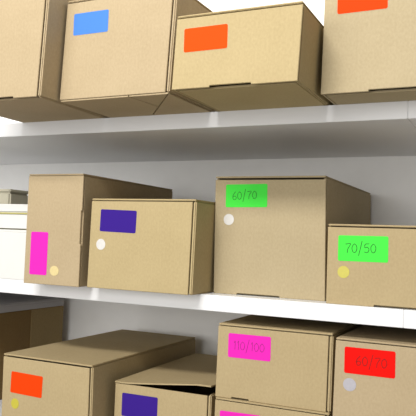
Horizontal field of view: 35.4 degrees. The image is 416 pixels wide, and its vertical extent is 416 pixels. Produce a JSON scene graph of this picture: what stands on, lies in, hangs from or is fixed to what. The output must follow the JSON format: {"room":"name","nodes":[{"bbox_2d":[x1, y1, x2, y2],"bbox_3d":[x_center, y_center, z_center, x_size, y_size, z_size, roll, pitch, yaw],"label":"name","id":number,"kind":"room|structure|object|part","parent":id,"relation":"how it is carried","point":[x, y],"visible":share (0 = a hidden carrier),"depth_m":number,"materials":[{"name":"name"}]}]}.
{"room":"storage room","nodes":[
{"label":"storage room","id":0,"kind":"room"},
{"bbox_2d":[0,0,415,354],"bbox_3d":[0.199,-0.500,1.794,5.200,3.200,0.063,1,-3,26],"label":"wall","id":1,"kind":"structure","parent":0,"point":[390,181],"depth_m":1.83,"materials":[{"name":"white paint"}]},
{"bbox_2d":[0,400,1,415],"bbox_3d":[-0.668,0.528,1.837,2.424,0.031,0.487,1,-3,26],"label":"shelf board","id":2,"kind":"object","parent":1,"relation":"attached to","point":[0,400],"visible":0.02,"depth_m":1.66,"materials":[{"name":"white laminate"}]},
{"bbox_2d":[0,306,63,399],"bbox_3d":[-0.695,0.396,1.848,0.362,0.232,0.430,1,-3,26],"label":"cardboard box","id":3,"kind":"object","parent":2,"relation":"on","point":[24,329],"visible":0.4,"depth_m":1.83,"materials":[{"name":"brown cardboard"}]},
{"bbox_2d":[0,292,65,312],"bbox_3d":[-0.690,0.268,1.851,0.366,0.024,0.444,1,-3,26],"label":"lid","id":4,"kind":"object","parent":3,"relation":"on","point":[9,302],"visible":0.96,"depth_m":1.87,"materials":[{"name":"grey cardboard"}]},
{"bbox_2d":[1,329,194,415],"bbox_3d":[-0.241,0.423,1.578,0.236,0.184,0.474,1,-3,25],"label":"cardboard box","id":5,"kind":"object","parent":2,"relation":"on","point":[74,377],"visible":0.85,"depth_m":1.40,"materials":[{"name":"beige cardboard"}]},
{"bbox_3d":[-0.344,0.413,1.368,0.229,0.177,0.004,1,-3,25],"label":"panel","id":6,"kind":"part","parent":5,"relation":"part of","materials":[{"name":"beige cardboard"}]},
{"bbox_3d":[-0.239,0.333,1.583,0.233,0.004,0.474,1,-3,25],"label":"lid","id":7,"kind":"part","parent":5,"relation":"part of","materials":[{"name":"beige cardboard"}]},
{"bbox_2d":[114,353,216,415],"bbox_3d":[-0.016,0.438,1.491,0.218,0.163,0.397,1,-3,24],"label":"cardboard box","id":8,"kind":"object","parent":2,"relation":"on","point":[185,386],"visible":0.67,"depth_m":1.34,"materials":[{"name":"cardboard"}]},
{"bbox_3d":[-0.099,0.437,1.315,0.210,0.142,0.004,1,-3,24],"label":"panel","id":9,"kind":"part","parent":8,"relation":"part of","materials":[{"name":"beige cardboard"}]},
{"bbox_3d":[-0.013,0.366,1.494,0.218,0.019,0.397,1,-3,24],"label":"lid","id":10,"kind":"part","parent":8,"relation":"part of","materials":[{"name":"beige cardboard"}]},
{"bbox_2d":[215,397,332,415],"bbox_3d":[0.194,0.450,1.390,0.225,0.144,0.401,1,-3,24],"label":"cardboard box","id":11,"kind":"object","parent":2,"relation":"on","point":[233,406],"visible":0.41,"depth_m":1.23,"materials":[{"name":"beige cardboard"}]},
{"bbox_2d":[215,315,363,411],"bbox_3d":[0.201,0.307,1.399,0.227,0.142,0.401,1,-3,24],"label":"cardboard box","id":12,"kind":"object","parent":11,"relation":"on","point":[281,361],"visible":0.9,"depth_m":1.22,"materials":[{"name":"beige cardboard"}]},
{"bbox_3d":[0.117,0.298,1.221,0.219,0.136,0.004,1,-3,24],"label":"panel","id":13,"kind":"part","parent":12,"relation":"part of","materials":[{"name":"beige cardboard"}]},
{"bbox_3d":[0.205,0.238,1.402,0.224,0.004,0.401,1,-3,24],"label":"lid","id":14,"kind":"part","parent":12,"relation":"part of","materials":[{"name":"beige cardboard"}]},
{"bbox_2d":[0,279,404,327],"bbox_3d":[-0.656,0.188,1.853,2.424,0.031,0.487,1,-3,26],"label":"shelf board","id":15,"kind":"object","parent":1,"relation":"attached to","point":[231,303],"visible":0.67,"depth_m":1.25,"materials":[{"name":"white metal"}]},
{"bbox_2d":[0,229,25,279],"bbox_3d":[-0.472,0.114,1.677,0.305,0.114,0.320,1,-3,26],"label":"carton","id":16,"kind":"object","parent":15,"relation":"on","point":[12,242],"visible":0.3,"depth_m":1.49,"materials":[{"name":"white cardboard"}]},
{"bbox_3d":[-0.470,0.060,1.679,0.303,0.005,0.318,1,-3,26],"label":"lid","id":17,"kind":"part","parent":16,"relation":"part of","materials":[{"name":"white cardboard"}]},
{"bbox_2d":[0,204,27,229],"bbox_3d":[-0.469,0.028,1.683,0.302,0.059,0.320,1,-3,26],"label":"carton","id":18,"kind":"object","parent":16,"relation":"on","point":[12,216],"visible":0.3,"depth_m":1.50,"materials":[{"name":"white cardboard"}]},
{"bbox_2d":[0,189,27,203],"bbox_3d":[-0.567,-0.025,1.693,0.202,0.042,0.072,1,-3,26],"label":"carton","id":19,"kind":"object","parent":18,"relation":"on","point":[7,196],"visible":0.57,"depth_m":1.63,"materials":[{"name":"white cardboard"}]},
{"bbox_3d":[-0.567,-0.042,1.693,0.202,0.008,0.072,1,-3,26],"label":"lid","id":20,"kind":"part","parent":19,"relation":"part of","materials":[{"name":"white cardboard"}]},
{"bbox_3d":[-0.469,0.009,1.684,0.302,0.020,0.320,1,-3,26],"label":"lid","id":21,"kind":"part","parent":18,"relation":"part of","materials":[{"name":"white cardboard"}]},
{"bbox_2d":[24,174,172,286],"bbox_3d":[-0.244,0.056,1.553,0.144,0.234,0.394,1,-3,25],"label":"cardboard box","id":22,"kind":"object","parent":15,"relation":"on","point":[59,210],"visible":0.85,"depth_m":1.38,"materials":[{"name":"beige cardboard"}]},
{"bbox_3d":[-0.326,0.047,1.377,0.144,0.230,0.004,1,-3,25],"label":"panel","id":23,"kind":"part","parent":22,"relation":"part of","materials":[{"name":"beige cardboard"}]},
{"bbox_3d":[-0.240,-0.059,1.558,0.142,0.004,0.394,1,-3,25],"label":"lid","id":24,"kind":"part","parent":22,"relation":"part of","materials":[{"name":"brown cardboard"}]},
{"bbox_2d":[87,199,214,294],"bbox_3d":[-0.051,0.085,1.476,0.245,0.184,0.401,1,-3,25],"label":"cardboard box","id":25,"kind":"object","parent":15,"relation":"on","point":[144,245],"visible":0.74,"depth_m":1.29,"materials":[{"name":"cardboard"}]},
{"bbox_3d":[-0.046,-0.005,1.480,0.240,0.004,0.401,1,-3,25],"label":"lid","id":26,"kind":"part","parent":25,"relation":"part of","materials":[{"name":"brown cardboard"}]},
{"bbox_2d":[214,176,370,300],"bbox_3d":[0.207,0.067,1.463,0.233,0.236,0.426,1,-3,25],"label":"cardboard box","id":27,"kind":"object","parent":15,"relation":"on","point":[271,232],"visible":0.97,"depth_m":1.27,"materials":[{"name":"beige cardboard"}]},
{"bbox_3d":[0.118,0.059,1.273,0.233,0.229,0.004,1,-3,25],"label":"panel","id":28,"kind":"part","parent":27,"relation":"part of","materials":[{"name":"beige cardboard"}]},
{"bbox_3d":[0.209,-0.049,1.470,0.228,0.004,0.426,1,-3,25],"label":"lid","id":29,"kind":"part","parent":27,"relation":"part of","materials":[{"name":"brown cardboard"}]},
{"bbox_2d":[326,224,415,308],"bbox_3d":[0.410,0.113,1.300,0.250,0.144,0.381,1,-3,25],"label":"cardboard box","id":30,"kind":"object","parent":15,"relation":"on","point":[368,265],"visible":1,"depth_m":1.15,"materials":[{"name":"beige cardboard"}]},
{"bbox_3d":[0.413,0.043,1.303,0.249,0.004,0.381,1,-3,25],"label":"lid","id":31,"kind":"part","parent":30,"relation":"part of","materials":[{"name":"beige cardboard"}]},
{"bbox_2d":[0,101,415,164],"bbox_3d":[-0.643,-0.171,1.869,2.424,0.031,0.487,1,-3,26],"label":"shelf board","id":32,"kind":"object","parent":1,"relation":"attached to","point":[379,129],"visible":1,"depth_m":1.43,"materials":[{"name":"white metal"}]},
{"bbox_2d":[0,0,109,122],"bbox_3d":[-0.317,-0.360,1.443,0.243,0.330,0.421,1,-3,24],"label":"cardboard box","id":33,"kind":"object","parent":32,"relation":"on","point":[32,32],"visible":0.32,"depth_m":1.23,"materials":[{"name":"brown cardboard"}]},
{"bbox_3d":[-0.404,-0.370,1.254,0.235,0.325,0.004,1,-3,24],"label":"panel","id":34,"kind":"part","parent":33,"relation":"part of","materials":[{"name":"brown cardboard"}]},
{"bbox_2d":[60,0,217,117],"bbox_3d":[-0.077,-0.286,1.383,0.248,0.194,0.421,1,-3,26],"label":"cardboard box","id":35,"kind":"object","parent":32,"relation":"on","point":[118,58],"visible":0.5,"depth_m":1.20,"materials":[{"name":"beige cardboard"}]},
{"bbox_3d":[-0.172,-0.297,1.199,0.241,0.186,0.004,1,-3,26],"label":"panel","id":36,"kind":"part","parent":35,"relation":"part of","materials":[{"name":"brown cardboard"}]},
{"bbox_3d":[-0.070,-0.381,1.386,0.239,0.004,0.421,1,-3,26],"label":"lid","id":37,"kind":"part","parent":35,"relation":"part of","materials":[{"name":"brown cardboard"}]},
{"bbox_2d":[172,1,333,111],"bbox_3d":[0.132,-0.251,1.255,0.228,0.126,0.421,1,-3,25],"label":"cardboard box","id":38,"kind":"object","parent":32,"relation":"on","point":[267,56],"visible":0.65,"depth_m":1.07,"materials":[{"name":"beige cardboard"}]},
{"bbox_3d":[0.044,-0.260,1.067,0.228,0.121,0.004,1,-3,25],"label":"panel","id":39,"kind":"part","parent":38,"relation":"part of","materials":[{"name":"brown cardboard"}]},
{"bbox_3d":[0.136,-0.312,1.257,0.222,0.004,0.421,1,-3,25],"label":"lid","id":40,"kind":"part","parent":38,"relation":"part of","materials":[{"name":"brown cardboard"}]},
{"bbox_2d":[321,0,415,104],"bbox_3d":[0.405,-0.324,1.244,0.265,0.290,0.421,1,-3,25],"label":"cardboard box","id":41,"kind":"object","parent":32,"relation":"on","point":[369,54],"visible":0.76,"depth_m":1.08,"materials":[{"name":"beige cardboard"}]},
{"bbox_2d":[403,309,415,328],"bbox_3d":[0.833,0.208,1.141,0.876,0.031,0.487,1,-3,26],"label":"shelf board","id":42,"kind":"object","parent":1,"relation":"attached to","point":[409,314],"visible":1,"depth_m":1.11,"materials":[{"name":"white metal"}]},
{"bbox_2d":[408,100,415,126],"bbox_3d":[0.846,-0.151,1.158,0.876,0.031,0.487,1,-3,26],"label":"shelf board","id":43,"kind":"object","parent":1,"relation":"attached to","point":[411,104],"visible":1,"depth_m":1.12,"materials":[{"name":"white metal"}]},
{"bbox_3d":[0.821,0.548,1.125,0.876,0.031,0.487,1,-3,26],"label":"shelf board","id":44,"kind":"object","parent":1,"relation":"attached to","visible":0},
{"bbox_2d":[333,325,415,415],"bbox_3d":[0.425,0.385,1.282,0.265,0.281,0.401,1,-3,26],"label":"cardboard box","id":45,"kind":"object","parent":44,"relation":"on","point":[375,373],"visible":0.97,"depth_m":1.14,"materials":[{"name":"beige cardboard"}]},
{"bbox_3d":[0.432,0.246,1.287,0.259,0.004,0.401,1,-3,26],"label":"lid","id":46,"kind":"part","parent":45,"relation":"part of","materials":[{"name":"beige cardboard"}]}
]}

